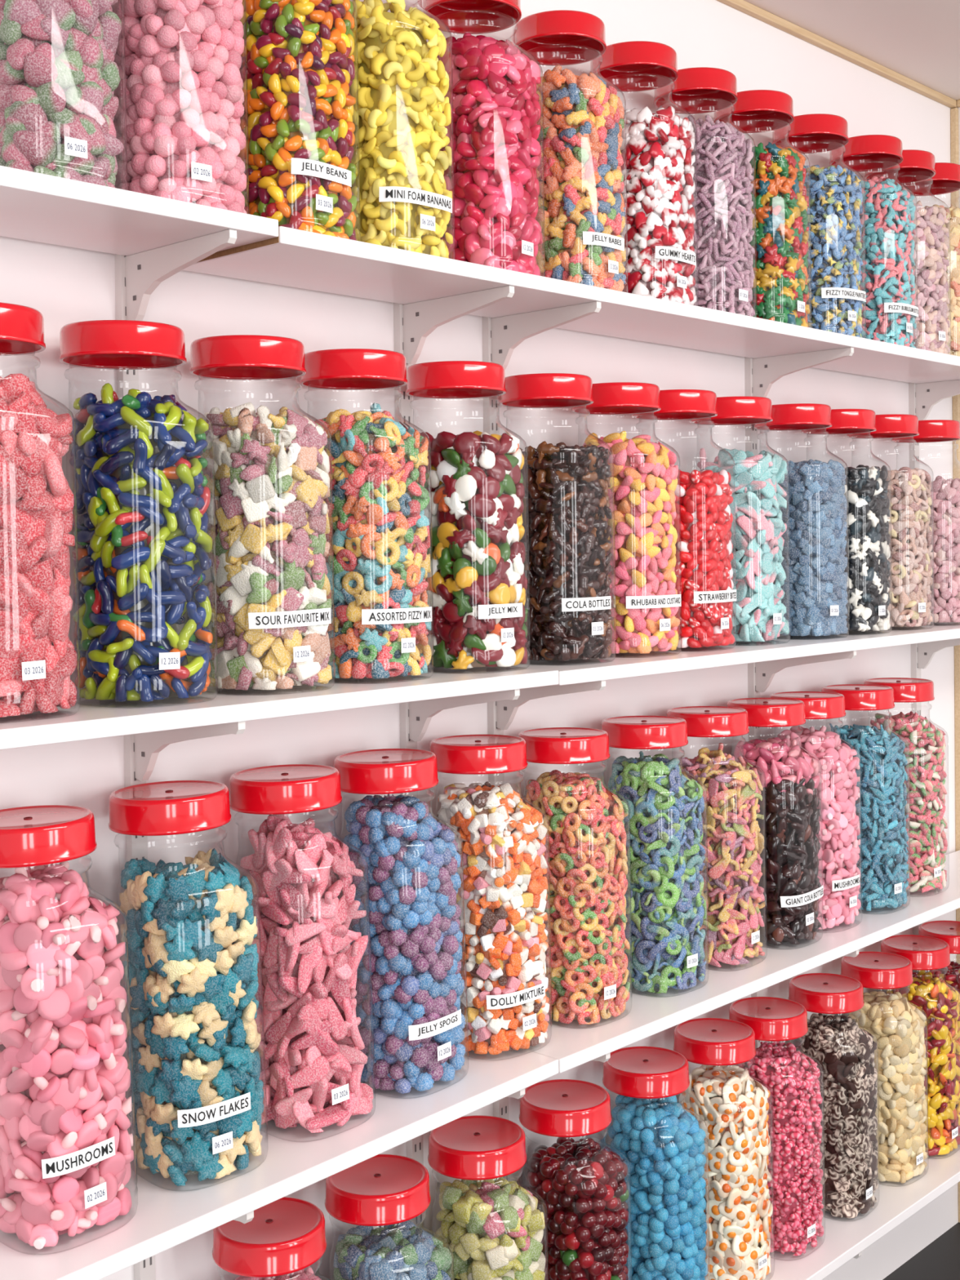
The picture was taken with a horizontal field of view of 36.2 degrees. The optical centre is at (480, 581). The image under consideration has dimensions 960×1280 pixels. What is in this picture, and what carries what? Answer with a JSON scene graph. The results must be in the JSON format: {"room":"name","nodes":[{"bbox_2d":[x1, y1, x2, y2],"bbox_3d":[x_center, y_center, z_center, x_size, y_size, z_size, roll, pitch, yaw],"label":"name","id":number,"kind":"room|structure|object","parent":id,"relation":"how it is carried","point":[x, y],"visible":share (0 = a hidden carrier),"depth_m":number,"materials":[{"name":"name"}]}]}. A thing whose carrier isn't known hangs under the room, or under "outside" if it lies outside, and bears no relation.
{"room":"food shop","nodes":[
{"label":"food shop","id":0,"kind":"room"},
{"bbox_2d":[124,15,127,182],"bbox_3d":[-0.429,-0.560,1.447,0.137,0.378,0.139,0,2,43],"label":"jar","id":1,"kind":"object","parent":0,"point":[124,15],"depth_m":1.46,"materials":[{"name":"clear plastic"}]},
{"bbox_2d":[245,11,249,213],"bbox_3d":[-0.326,-0.564,1.557,0.137,0.378,0.139,0,2,45],"label":"jar","id":2,"kind":"object","parent":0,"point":[246,11],"depth_m":1.57,"materials":[{"name":"clear plastic"}]},
{"bbox_2d":[355,1,360,241],"bbox_3d":[-0.216,-0.562,1.672,0.137,0.378,0.139,0,2,40],"label":"jar","id":3,"kind":"object","parent":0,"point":[356,199],"depth_m":1.68,"materials":[{"name":"clear glass"}]},
{"bbox_2d":[0,0,958,1279],"bbox_3d":[-0.554,0.235,1.503,0.060,2.372,4.610,0,2,43],"label":"wall","id":4,"kind":"structure","parent":0,"point":[67,285],"depth_m":2.12,"materials":[{"name":"paint"}]},
{"bbox_2d":[114,229,253,1279],"bbox_3d":[-0.311,0.447,1.572,0.200,1.700,0.020,0,2,43],"label":"shelf bracket","id":5,"kind":"object","parent":4,"relation":"attached to","point":[138,275],"visible":0.26,"depth_m":1.60,"materials":[{"name":"white metal"}]},
{"bbox_2d":[0,165,278,256],"bbox_3d":[-0.955,-0.342,0.873,0.190,0.018,1.974,0,2,43],"label":"wall shelf","id":6,"kind":"object","parent":5,"relation":"on","point":[34,206],"visible":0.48,"depth_m":1.44,"materials":[{"name":"white laminate"}]},
{"bbox_2d":[0,0,127,187],"bbox_3d":[-0.432,-0.564,1.446,0.144,0.387,0.144,0,2,43],"label":"candy jar","id":7,"kind":"object","parent":6,"relation":"on","point":[60,77],"visible":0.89,"depth_m":1.40,"materials":[{"name":"food"}]},
{"bbox_2d":[111,0,249,213],"bbox_3d":[-0.328,-0.568,1.557,0.144,0.387,0.144,0,2,42],"label":"candy jar","id":8,"kind":"object","parent":6,"relation":"on","point":[183,93],"visible":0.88,"depth_m":1.51,"materials":[{"name":"pink food"}]},
{"bbox_2d":[0,1048,558,1279],"bbox_3d":[-0.793,0.671,1.050,0.190,0.076,2.403,0,2,43],"label":"wall shelf","id":9,"kind":"object","parent":5,"relation":"on","point":[163,1220],"visible":0.48,"depth_m":1.55,"materials":[{"name":"white laminate"}]},
{"bbox_2d":[0,804,137,1255],"bbox_3d":[-0.427,0.433,1.451,0.144,0.410,0.163,0,3,44],"label":"candy jar","id":10,"kind":"object","parent":9,"relation":"on","point":[66,1153],"visible":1,"depth_m":1.40,"materials":[{"name":"pink food"}]},
{"bbox_2d":[108,780,267,1191],"bbox_3d":[-0.315,0.425,1.577,0.162,0.410,0.144,-4,3,-42],"label":"candy jar","id":11,"kind":"object","parent":9,"relation":"on","point":[197,1098],"visible":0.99,"depth_m":1.53,"materials":[{"name":"teal food"}]},
{"bbox_2d":[229,764,375,1142],"bbox_3d":[-0.206,0.419,1.690,0.152,0.403,0.143,-2,2,-43],"label":"candy jar","id":12,"kind":"object","parent":9,"relation":"on","point":[315,1062],"visible":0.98,"depth_m":1.65,"materials":[{"name":"pink food"}]},
{"bbox_2d":[333,748,468,1098],"bbox_3d":[-0.099,0.412,1.804,0.144,0.405,0.162,0,3,40],"label":"candy jar","id":13,"kind":"object","parent":9,"relation":"on","point":[417,1021],"visible":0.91,"depth_m":1.75,"materials":[{"name":"food"}]},
{"bbox_2d":[429,734,551,1060],"bbox_3d":[0.011,0.405,1.920,0.144,0.397,0.144,-2,2,-42],"label":"candy jar","id":14,"kind":"object","parent":9,"relation":"on","point":[504,886],"visible":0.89,"depth_m":1.87,"materials":[{"name":"food"}]},
{"bbox_2d":[0,665,558,749],"bbox_3d":[-0.797,0.151,1.043,0.190,0.018,2.412,0,2,43],"label":"wall shelf","id":15,"kind":"object","parent":5,"relation":"on","point":[128,717],"visible":0.81,"depth_m":1.53,"materials":[{"name":"white laminate"}]},
{"bbox_2d":[0,302,80,723],"bbox_3d":[-0.468,-0.064,1.404,0.144,0.387,0.144,0,2,43],"label":"candy jar","id":16,"kind":"object","parent":15,"relation":"on","point":[38,656],"visible":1,"depth_m":1.37,"materials":[{"name":"pink food"}]},
{"bbox_2d":[58,320,217,707],"bbox_3d":[-0.357,-0.069,1.529,0.144,0.387,0.144,0,2,39],"label":"candy jar","id":17,"kind":"object","parent":15,"relation":"on","point":[143,635],"visible":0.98,"depth_m":1.48,"materials":[{"name":"food"}]},
{"bbox_2d":[189,334,335,695],"bbox_3d":[-0.245,-0.072,1.641,0.144,0.387,0.144,0,2,42],"label":"candy jar","id":18,"kind":"object","parent":15,"relation":"on","point":[270,590],"visible":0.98,"depth_m":1.59,"materials":[{"name":"multicoloured food"}]},
{"bbox_2d":[299,348,434,684],"bbox_3d":[-0.138,-0.076,1.760,0.144,0.387,0.144,0,2,39],"label":"candy jar","id":19,"kind":"object","parent":15,"relation":"on","point":[379,497],"visible":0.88,"depth_m":1.71,"materials":[{"name":"multicoloured food"}]},
{"bbox_2d":[405,360,530,673],"bbox_3d":[-0.018,-0.081,1.881,0.144,0.387,0.144,0,2,42],"label":"candy jar","id":20,"kind":"object","parent":15,"relation":"on","point":[477,580],"visible":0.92,"depth_m":1.83,"materials":[{"name":"multicoloured food"}]},
{"bbox_3d":[-0.788,1.142,1.059,0.191,0.018,2.400,0,2,43],"label":"wall shelf","id":21,"kind":"object","parent":5,"relation":"on","visible":0},
{"bbox_2d":[212,1196,329,1279],"bbox_3d":[-0.226,0.918,1.674,0.144,0.387,0.144,0,2,39],"label":"candy jar","id":22,"kind":"object","parent":21,"relation":"on","point":[285,1236],"visible":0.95,"depth_m":1.64,"materials":[{"name":"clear plastic"}]},
{"bbox_2d":[324,1154,453,1279],"bbox_3d":[-0.111,0.914,1.792,0.144,0.387,0.144,0,2,44],"label":"candy jar","id":23,"kind":"object","parent":21,"relation":"on","point":[386,1192],"visible":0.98,"depth_m":1.76,"materials":[{"name":"clear plastic"}]},
{"bbox_2d":[427,1115,548,1279],"bbox_3d":[0.009,0.910,1.915,0.144,0.387,0.144,0,1,34],"label":"candy jar","id":24,"kind":"object","parent":21,"relation":"on","point":[492,1226],"visible":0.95,"depth_m":1.87,"materials":[{"name":"food"}]},
{"bbox_2d":[393,285,524,1230],"bbox_3d":[-0.023,0.436,1.877,0.200,1.700,0.020,0,2,43],"label":"shelf bracket","id":25,"kind":"object","parent":4,"relation":"attached to","point":[413,322],"visible":0.24,"depth_m":1.91,"materials":[{"name":"white metal"}]},
{"bbox_2d":[481,301,610,1181],"bbox_3d":[0.093,0.432,2.000,0.200,1.700,0.020,0,2,43],"label":"shelf bracket","id":26,"kind":"object","parent":4,"relation":"attached to","point":[501,335],"visible":0.21,"depth_m":2.02,"materials":[{"name":"white metal"}]},
{"bbox_2d":[182,226,959,383],"bbox_3d":[0.395,-0.385,2.301,0.190,0.018,1.956,0,2,43],"label":"wall shelf","id":27,"kind":"object","parent":26,"relation":"on","point":[295,258],"visible":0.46,"depth_m":1.90,"materials":[{"name":"white laminate"}]},
{"bbox_2d":[237,0,360,241],"bbox_3d":[-0.219,-0.566,1.671,0.144,0.387,0.144,0,2,40],"label":"candy jar","id":28,"kind":"object","parent":27,"relation":"on","point":[300,138],"visible":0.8,"depth_m":1.62,"materials":[{"name":"multicoloured food"}]},
{"bbox_2d":[349,0,455,259],"bbox_3d":[-0.113,-0.570,1.782,0.144,0.387,0.144,0,2,44],"label":"candy jar","id":29,"kind":"object","parent":27,"relation":"on","point":[405,202],"visible":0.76,"depth_m":1.73,"materials":[{"name":"yellow food"}]},
{"bbox_2d":[422,0,545,275],"bbox_3d":[0.002,-0.572,1.904,0.144,0.383,0.144,0,2,40],"label":"candy jar","id":30,"kind":"object","parent":27,"relation":"on","point":[495,107],"visible":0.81,"depth_m":1.85,"materials":[{"name":"pink food"}]},
{"bbox_2d":[513,9,627,291],"bbox_3d":[0.122,-0.574,2.026,0.144,0.379,0.144,0,2,39],"label":"candy jar","id":31,"kind":"object","parent":27,"relation":"on","point":[581,220],"visible":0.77,"depth_m":1.98,"materials":[{"name":"food"}]},
{"bbox_2d":[590,40,698,305],"bbox_3d":[0.237,-0.579,2.150,0.144,0.379,0.144,0,2,40],"label":"candy jar","id":32,"kind":"object","parent":27,"relation":"on","point":[660,263],"visible":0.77,"depth_m":2.10,"materials":[{"name":"food"}]},
{"bbox_2d":[653,66,757,316],"bbox_3d":[0.345,-0.583,2.267,0.144,0.379,0.144,0,2,44],"label":"candy jar","id":33,"kind":"object","parent":27,"relation":"on","point":[723,274],"visible":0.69,"depth_m":2.21,"materials":[{"name":"pink food"}]},
{"bbox_2d":[713,89,811,327],"bbox_3d":[0.455,-0.586,2.380,0.144,0.379,0.144,0,2,41],"label":"candy jar","id":34,"kind":"object","parent":27,"relation":"on","point":[780,293],"visible":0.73,"depth_m":2.32,"materials":[{"name":"multicoloured food"}]},
{"bbox_2d":[771,113,866,338],"bbox_3d":[0.576,-0.591,2.511,0.144,0.379,0.144,-2,2,-42],"label":"candy jar","id":35,"kind":"object","parent":27,"relation":"on","point":[834,209],"visible":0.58,"depth_m":2.46,"materials":[{"name":"blue food"}]},
{"bbox_2d":[829,134,918,348],"bbox_3d":[0.706,-0.595,2.643,0.144,0.379,0.144,0,2,40],"label":"candy jar","id":36,"kind":"object","parent":27,"relation":"on","point":[886,252],"visible":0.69,"depth_m":2.59,"materials":[{"name":"food"}]},
{"bbox_2d":[864,149,951,354],"bbox_3d":[0.796,-0.599,2.743,0.144,0.379,0.144,-2,2,-43],"label":"candy jar","id":37,"kind":"object","parent":27,"relation":"on","point":[931,300],"visible":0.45,"depth_m":2.69,"materials":[{"name":"pink food"}]},
{"bbox_2d":[896,162,959,356],"bbox_3d":[0.882,-0.602,2.837,0.144,0.379,0.144,0,2,43],"label":"candy jar","id":38,"kind":"object","parent":27,"relation":"on","point":[946,180],"visible":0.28,"depth_m":2.77,"materials":[{"name":"beige food"}]},
{"bbox_2d":[497,622,959,685],"bbox_3d":[0.552,0.104,2.471,0.190,0.018,1.517,0,2,43],"label":"wall shelf","id":39,"kind":"object","parent":26,"relation":"on","point":[629,665],"visible":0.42,"depth_m":2.17,"materials":[{"name":"white laminate"}]},
{"bbox_2d":[499,373,616,665],"bbox_3d":[0.103,-0.083,2.009,0.144,0.387,0.144,-2,2,-45],"label":"candy jar","id":40,"kind":"object","parent":39,"relation":"on","point":[569,602],"visible":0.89,"depth_m":1.96,"materials":[{"name":"brown food"}]},
{"bbox_2d":[571,382,682,657],"bbox_3d":[0.210,-0.087,2.127,0.144,0.387,0.144,-2,2,-45],"label":"candy jar","id":41,"kind":"object","parent":39,"relation":"on","point":[643,537],"visible":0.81,"depth_m":2.07,"materials":[{"name":"food"}]},
{"bbox_2d":[631,389,736,651],"bbox_3d":[0.308,-0.091,2.231,0.144,0.387,0.144,0,2,38],"label":"candy jar","id":42,"kind":"object","parent":39,"relation":"on","point":[704,545],"visible":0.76,"depth_m":2.17,"materials":[{"name":"red food"}]},
{"bbox_2d":[690,395,791,645],"bbox_3d":[0.413,-0.095,2.343,0.144,0.387,0.144,0,2,41],"label":"candy jar","id":43,"kind":"object","parent":39,"relation":"on","point":[757,540],"visible":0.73,"depth_m":2.29,"materials":[{"name":"food"}]},
{"bbox_2d":[754,403,849,639],"bbox_3d":[0.538,-0.099,2.470,0.144,0.387,0.144,-2,2,-44],"label":"candy jar","id":44,"kind":"object","parent":39,"relation":"on","point":[815,587],"visible":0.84,"depth_m":2.41,"materials":[{"name":"blue food"}]},
{"bbox_2d":[800,408,892,635],"bbox_3d":[0.640,-0.103,2.576,0.144,0.387,0.144,0,2,43],"label":"candy jar","id":45,"kind":"object","parent":39,"relation":"on","point":[867,548],"visible":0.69,"depth_m":2.52,"materials":[{"name":"food"}]},
{"bbox_2d":[846,413,934,630],"bbox_3d":[0.750,-0.107,2.693,0.144,0.387,0.144,0,2,41],"label":"candy jar","id":46,"kind":"object","parent":39,"relation":"on","point":[910,532],"visible":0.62,"depth_m":2.63,"materials":[{"name":"food"}]},
{"bbox_2d":[891,419,959,626],"bbox_3d":[0.869,-0.111,2.824,0.144,0.387,0.144,0,2,43],"label":"candy jar","id":47,"kind":"object","parent":39,"relation":"on","point":[945,524],"visible":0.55,"depth_m":2.76,"materials":[{"name":"pink food"}]},
{"bbox_2d":[524,849,959,1073],"bbox_3d":[0.556,0.595,2.477,0.190,0.018,1.527,0,2,43],"label":"wall shelf","id":48,"kind":"object","parent":26,"relation":"on","point":[648,1016],"visible":0.52,"depth_m":2.20,"materials":[{"name":"white laminate"}]},
{"bbox_2d":[518,727,631,1028],"bbox_3d":[0.129,0.405,2.041,0.144,0.391,0.144,0,2,45],"label":"candy jar","id":49,"kind":"object","parent":48,"relation":"on","point":[586,859],"visible":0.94,"depth_m":1.99,"materials":[{"name":"food"}]},
{"bbox_2d":[601,715,708,997],"bbox_3d":[0.256,0.400,2.174,0.144,0.391,0.144,-2,2,-43],"label":"candy jar","id":50,"kind":"object","parent":48,"relation":"on","point":[666,909],"visible":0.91,"depth_m":2.12,"materials":[{"name":"food"}]},
{"bbox_2d":[666,706,767,971],"bbox_3d":[0.368,0.396,2.298,0.144,0.391,0.144,0,2,40],"label":"candy jar","id":51,"kind":"object","parent":48,"relation":"on","point":[731,873],"visible":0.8,"depth_m":2.25,"materials":[{"name":"multicoloured food"}]},
{"bbox_2d":[726,697,823,949],"bbox_3d":[0.482,0.392,2.414,0.144,0.391,0.144,0,2,43],"label":"candy jar","id":52,"kind":"object","parent":48,"relation":"on","point":[789,867],"visible":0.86,"depth_m":2.36,"materials":[{"name":"brown food"}]},
{"bbox_2d":[768,691,862,933],"bbox_3d":[0.571,0.389,2.511,0.144,0.391,0.144,0,2,44],"label":"candy jar","id":53,"kind":"object","parent":48,"relation":"on","point":[837,791],"visible":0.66,"depth_m":2.46,"materials":[{"name":"pink food"}]},
{"bbox_2d":[821,684,910,914],"bbox_3d":[0.688,0.385,2.630,0.144,0.391,0.144,0,2,41],"label":"candy jar","id":54,"kind":"object","parent":48,"relation":"on","point":[883,868],"visible":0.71,"depth_m":2.58,"materials":[{"name":"blue food"}]},
{"bbox_2d":[863,677,949,897],"bbox_3d":[0.796,0.381,2.752,0.144,0.391,0.144,0,2,41],"label":"candy jar","id":55,"kind":"object","parent":48,"relation":"on","point":[925,769],"visible":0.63,"depth_m":2.70,"materials":[{"name":"food"}]},
{"bbox_2d":[760,1134,959,1279],"bbox_3d":[0.562,1.094,2.487,0.190,0.018,1.530,0,2,43],"label":"wall shelf","id":56,"kind":"object","parent":26,"relation":"on","point":[845,1239],"visible":0.42,"depth_m":2.49,"materials":[{"name":"white laminate"}]},
{"bbox_2d":[519,1079,631,1279],"bbox_3d":[0.131,0.907,2.048,0.144,0.387,0.144,0,1,34],"label":"candy jar","id":57,"kind":"object","parent":56,"relation":"on","point":[582,1185],"visible":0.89,"depth_m":2.00,"materials":[{"name":"red food"}]},
{"bbox_2d":[602,1046,709,1279],"bbox_3d":[0.259,0.902,2.181,0.144,0.387,0.144,0,2,43],"label":"candy jar","id":58,"kind":"object","parent":56,"relation":"on","point":[662,1142],"visible":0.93,"depth_m":2.13,"materials":[{"name":"blue food"}]},
{"bbox_2d":[673,1017,774,1279],"bbox_3d":[0.381,0.898,2.312,0.144,0.387,0.144,0,2,45],"label":"candy jar","id":59,"kind":"object","parent":56,"relation":"on","point":[734,1108],"visible":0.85,"depth_m":2.26,"materials":[{"name":"white food"}]},
{"bbox_2d":[728,996,825,1260],"bbox_3d":[0.486,0.894,2.420,0.144,0.387,0.144,0,2,39],"label":"candy jar","id":60,"kind":"object","parent":56,"relation":"on","point":[795,1186],"visible":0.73,"depth_m":2.37,"materials":[{"name":"pink food"}]},
{"bbox_2d":[787,973,879,1221],"bbox_3d":[0.613,0.889,2.553,0.144,0.387,0.144,0,1,36],"label":"candy jar","id":61,"kind":"object","parent":56,"relation":"on","point":[848,1147],"visible":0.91,"depth_m":2.50,"materials":[{"name":"brown food"}]},
{"bbox_2d":[840,951,928,1186],"bbox_3d":[0.737,0.885,2.686,0.144,0.387,0.144,-2,2,-44],"label":"candy jar","id":62,"kind":"object","parent":56,"relation":"on","point":[898,1026],"visible":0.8,"depth_m":2.63,"materials":[{"name":"beige food"}]},
{"bbox_2d":[880,934,959,1159],"bbox_3d":[0.841,0.881,2.801,0.144,0.387,0.144,0,2,38],"label":"candy jar","id":63,"kind":"object","parent":56,"relation":"on","point":[940,1002],"visible":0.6,"depth_m":2.75,"materials":[{"name":"food"}]},
{"bbox_2d":[918,920,959,1083],"bbox_3d":[0.944,0.877,2.904,0.144,0.387,0.144,0,2,42],"label":"candy jar","id":64,"kind":"object","parent":56,"relation":"on","point":[948,931],"visible":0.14,"depth_m":2.88,"materials":[{"name":"clear plastic"}]},
{"bbox_2d":[744,346,861,1258],"bbox_3d":[0.545,0.416,2.477,0.200,1.700,0.020,0,2,43],"label":"upright","id":65,"kind":"object","parent":4,"relation":"attached to","point":[760,374],"visible":0.11,"depth_m":2.50,"materials":[{"name":"white metal"}]},
{"bbox_2d":[716,0,958,108],"bbox_3d":[-0.565,-0.942,1.431,0.014,0.014,4.550,0,2,43],"label":"trim","id":66,"kind":"structure","parent":4,"relation":"attached to","point":[743,6],"depth_m":2.72,"materials":[{"name":"brown wood"}]},
{"bbox_2d":[908,379,959,973],"bbox_3d":[0.952,0.401,2.908,0.200,1.700,0.020,0,2,43],"label":"upright","id":67,"kind":"object","parent":4,"relation":"attached to","point":[922,397],"visible":0.12,"depth_m":2.94,"materials":[{"name":"white metal"}]},
{"bbox_2d":[950,107,959,1222],"bbox_3d":[1.010,0.188,3.104,0.014,2.357,0.012,0,2,43],"label":"trim","id":68,"kind":"structure","parent":4,"relation":"attached to","point":[953,112],"depth_m":3.10,"materials":[{"name":"brown wood"}]},
{"bbox_2d":[744,0,959,100],"bbox_3d":[0.884,-0.967,0.102,4.064,0.050,4.610,0,2,43],"label":"ceiling","id":69,"kind":"structure","parent":0,"point":[917,40],"depth_m":2.64,"materials":[{"name":"paint"}]},
{"bbox_2d":[882,1222,959,1279],"bbox_3d":[0.917,1.454,0.153,4.064,0.050,4.610,0,2,43],"label":"floor","id":70,"kind":"structure","parent":0,"point":[940,1260],"depth_m":2.96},
{"bbox_2d":[957,106,959,208],"bbox_3d":[2.485,0.188,1.759,4.004,2.372,0.060,0,2,43],"label":"wall","id":71,"kind":"structure","parent":0,"point":[958,108],"depth_m":3.08,"materials":[{"name":"paint"}]},
{"bbox_2d":[956,99,959,107],"bbox_3d":[2.449,-0.990,1.704,3.990,0.014,0.012,0,2,43],"label":"trim","id":72,"kind":"structure","parent":71,"relation":"attached to","point":[957,100],"depth_m":3.07,"materials":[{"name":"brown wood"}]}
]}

